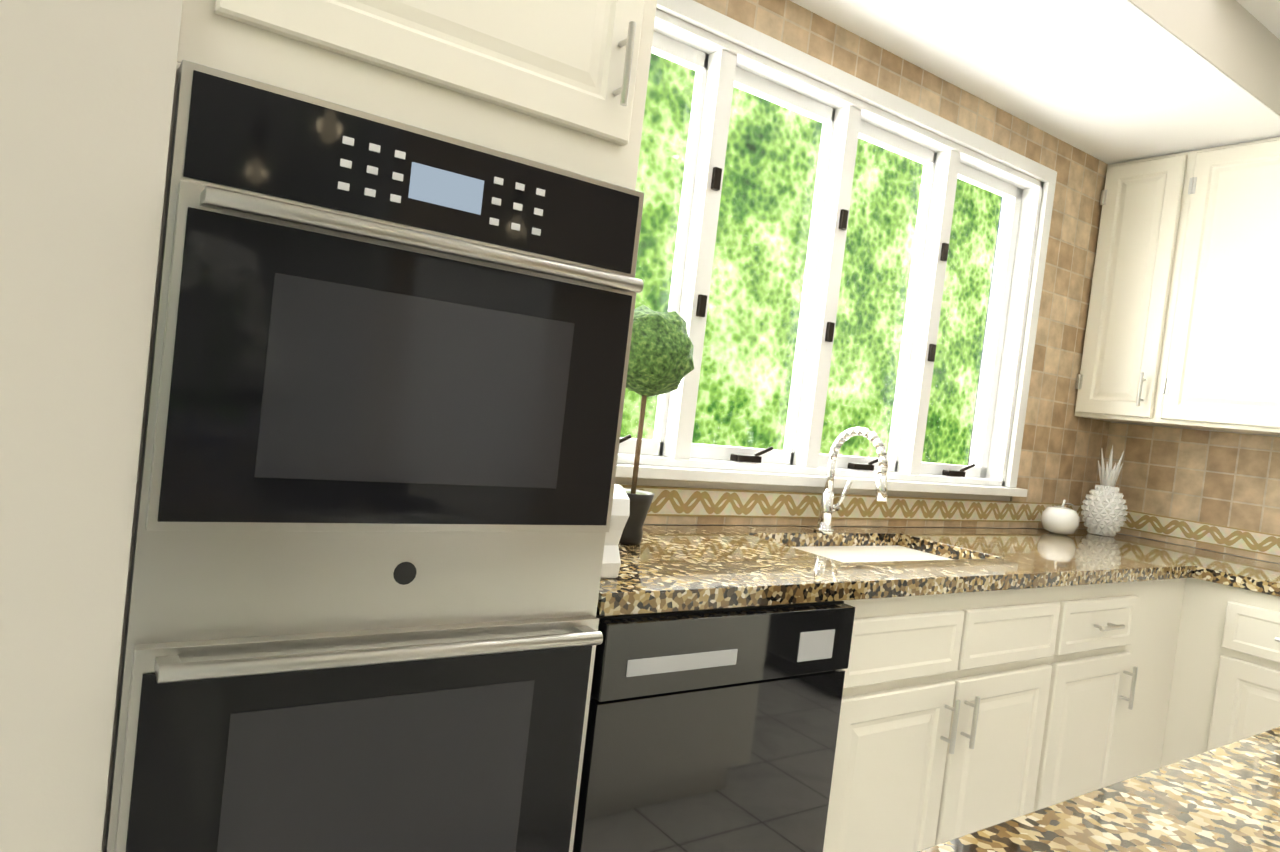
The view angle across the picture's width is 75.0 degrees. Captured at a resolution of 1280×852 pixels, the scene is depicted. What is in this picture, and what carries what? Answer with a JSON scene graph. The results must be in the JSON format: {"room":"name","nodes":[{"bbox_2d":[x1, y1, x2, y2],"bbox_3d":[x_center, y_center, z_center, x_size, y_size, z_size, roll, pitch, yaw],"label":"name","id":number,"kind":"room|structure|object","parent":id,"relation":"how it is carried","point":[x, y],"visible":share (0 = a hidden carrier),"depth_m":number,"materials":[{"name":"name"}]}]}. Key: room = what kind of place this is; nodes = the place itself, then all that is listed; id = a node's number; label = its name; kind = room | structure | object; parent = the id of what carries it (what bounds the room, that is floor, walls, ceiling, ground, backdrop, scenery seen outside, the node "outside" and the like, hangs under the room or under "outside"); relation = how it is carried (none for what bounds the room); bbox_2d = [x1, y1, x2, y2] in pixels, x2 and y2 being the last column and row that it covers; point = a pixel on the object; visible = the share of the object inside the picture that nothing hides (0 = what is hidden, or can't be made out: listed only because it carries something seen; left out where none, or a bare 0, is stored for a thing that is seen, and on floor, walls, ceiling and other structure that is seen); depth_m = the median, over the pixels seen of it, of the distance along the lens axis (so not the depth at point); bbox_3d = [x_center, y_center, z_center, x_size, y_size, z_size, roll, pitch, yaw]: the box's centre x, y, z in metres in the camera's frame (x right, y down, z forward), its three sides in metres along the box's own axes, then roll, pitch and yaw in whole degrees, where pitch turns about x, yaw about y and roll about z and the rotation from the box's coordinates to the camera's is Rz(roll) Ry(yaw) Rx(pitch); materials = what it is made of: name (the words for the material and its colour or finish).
{"room":"kitchen","nodes":[
{"label":"kitchen","id":0,"kind":"room"},
{"bbox_2d":[0,0,1279,851],"bbox_3d":[2.285,0.216,-0.450,13.740,2.670,7.320,5,2,-35],"label":"wall","id":1,"kind":"structure","parent":0,"point":[84,108],"depth_m":0.98,"materials":[{"name":"grey paint"}]},
{"bbox_2d":[615,0,1122,527],"bbox_3d":[0.833,-0.419,2.806,2.960,1.508,0.203,5,2,-35],"label":"wall","id":2,"kind":"structure","parent":0,"point":[1055,453],"depth_m":2.75,"materials":[{"name":"brown tile"}]},
{"bbox_2d":[1115,424,1279,562],"bbox_3d":[2.633,-0.212,2.787,0.012,1.508,1.969,5,2,-35],"label":"wall","id":3,"kind":"structure","parent":0,"point":[1207,490],"depth_m":3.30,"materials":[{"name":"beige tile"}]},
{"bbox_2d":[1074,151,1193,425],"bbox_3d":[2.051,-0.530,3.370,0.319,1.033,0.316,5,2,-35],"label":"upper cabinet","id":4,"kind":"object","parent":3,"relation":"attached to","point":[1143,201],"depth_m":3.27,"materials":[{"name":"white wood"}]},
{"bbox_2d":[1158,137,1279,435],"bbox_3d":[2.293,-0.491,3.020,0.319,1.033,0.538,5,2,-35],"label":"upper cabinet","id":5,"kind":"object","parent":3,"relation":"attached to","point":[1183,325],"depth_m":3.00,"materials":[{"name":"white wood"}]},
{"bbox_2d":[1236,0,1279,39],"bbox_3d":[2.640,-1.121,-0.360,14.220,0.060,7.310,5,2,-35],"label":"ceiling","id":6,"kind":"structure","parent":0,"point":[1266,13],"depth_m":2.55,"materials":[{"name":"white paint"}]},
{"bbox_3d":[2.227,1.570,-0.022,14.100,0.060,7.800,5,2,-35],"label":"floor","id":7,"kind":"structure","parent":0,"visible":0},
{"bbox_2d":[101,0,656,851],"bbox_3d":[-0.478,-0.040,1.439,0.686,2.427,0.724,5,2,-35],"label":"tall cabinet","id":8,"kind":"object","parent":7,"relation":"on","point":[397,286],"visible":1,"depth_m":1.15,"materials":[{"name":"white"}]},
{"bbox_2d":[573,601,854,851],"bbox_3d":[-0.018,0.771,1.829,0.624,0.896,0.596,5,2,-35],"label":"dishwasher","id":9,"kind":"object","parent":7,"relation":"on","point":[711,730],"visible":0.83,"depth_m":1.56,"materials":[{"name":"black metal"}]},
{"bbox_2d":[823,580,1075,851],"bbox_3d":[0.575,0.823,2.315,0.900,0.898,0.637,5,2,-35],"label":"base cabinet","id":10,"kind":"object","parent":7,"relation":"on","point":[993,676],"depth_m":2.03,"materials":[{"name":"white wood"}]},
{"bbox_2d":[596,524,1263,615],"bbox_3d":[0.957,0.386,2.524,2.954,0.040,0.646,5,2,-35],"label":"countertop","id":11,"kind":"structure","parent":10,"relation":"on","point":[673,568],"depth_m":2.06,"materials":[{"name":"brown stone"}]},
{"bbox_2d":[601,484,629,578],"bbox_3d":[-0.060,0.194,1.537,0.050,0.170,0.065,5,2,-35],"label":"corbel","id":12,"kind":"object","parent":11,"relation":"on","point":[611,561],"visible":0.38,"depth_m":1.52,"materials":[{"name":"white wood"}]},
{"bbox_2d":[619,304,693,544],"bbox_3d":[0.001,-0.004,1.927,0.208,0.552,0.214,5,2,-35],"label":"topiary","id":13,"kind":"object","parent":11,"relation":"on","point":[661,355],"visible":0.81,"depth_m":1.86,"materials":[{"name":"green plant"}]},
{"bbox_2d":[813,427,887,533],"bbox_3d":[0.643,0.167,2.447,0.107,0.327,0.245,5,2,-35],"label":"faucet","id":14,"kind":"object","parent":11,"relation":"on","point":[828,507],"visible":1,"depth_m":2.49,"materials":[{"name":"silver metal"}]},
{"bbox_2d":[780,540,955,559],"bbox_3d":[0.651,0.466,2.355,0.704,0.202,0.384,5,2,-35],"label":"sink","id":15,"kind":"object","parent":11,"relation":"in","point":[838,549],"depth_m":2.52,"materials":[{"name":"white ceramic"}]},
{"bbox_2d":[1041,500,1079,534],"bbox_3d":[1.634,0.351,3.240,0.136,0.135,0.136,5,2,-35],"label":"decor","id":16,"kind":"object","parent":11,"relation":"on","point":[1061,520],"visible":1,"depth_m":3.19,"materials":[{"name":"white ceramic"}]},
{"bbox_2d":[1081,445,1127,535],"bbox_3d":[1.895,0.258,3.386,0.170,0.368,0.169,5,2,-35],"label":"decor","id":17,"kind":"object","parent":11,"relation":"on","point":[1103,511],"visible":1,"depth_m":3.35,"materials":[{"name":"white ceramic"}]},
{"bbox_2d":[1044,576,1147,807],"bbox_3d":[1.122,0.873,2.698,0.438,0.898,0.637,5,2,-35],"label":"base cabinet","id":18,"kind":"object","parent":7,"relation":"on","point":[1105,627],"depth_m":2.46,"materials":[{"name":"white wood"}]},
{"bbox_2d":[918,726,1279,851],"bbox_3d":[1.012,0.937,0.284,1.970,0.900,1.728,5,2,-35],"label":"kitchen island","id":19,"kind":"object","parent":7,"relation":"on","point":[1225,798],"visible":1,"depth_m":0.88,"materials":[{"name":"multicoloured"}]},
{"bbox_2d":[1168,576,1279,764],"bbox_3d":[2.172,0.993,2.725,0.647,0.898,0.569,5,2,-35],"label":"base cabinet","id":20,"kind":"object","parent":7,"relation":"on","point":[1229,693],"depth_m":2.64,"materials":[{"name":"white wood"}]},
{"bbox_2d":[1192,561,1279,591],"bbox_3d":[2.457,0.563,2.367,0.657,0.040,1.342,5,2,-35],"label":"countertop","id":21,"kind":"structure","parent":20,"relation":"on","point":[1266,575],"depth_m":2.69,"materials":[{"name":"brown stone"}]},
{"label":"outside","id":22,"kind":"structure","parent":0,"visible":0},
{"bbox_2d":[620,53,1001,464],"bbox_3d":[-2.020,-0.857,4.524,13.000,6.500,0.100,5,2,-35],"label":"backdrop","id":23,"kind":"structure","parent":22,"point":[855,326],"depth_m":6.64,"materials":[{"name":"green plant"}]}
]}

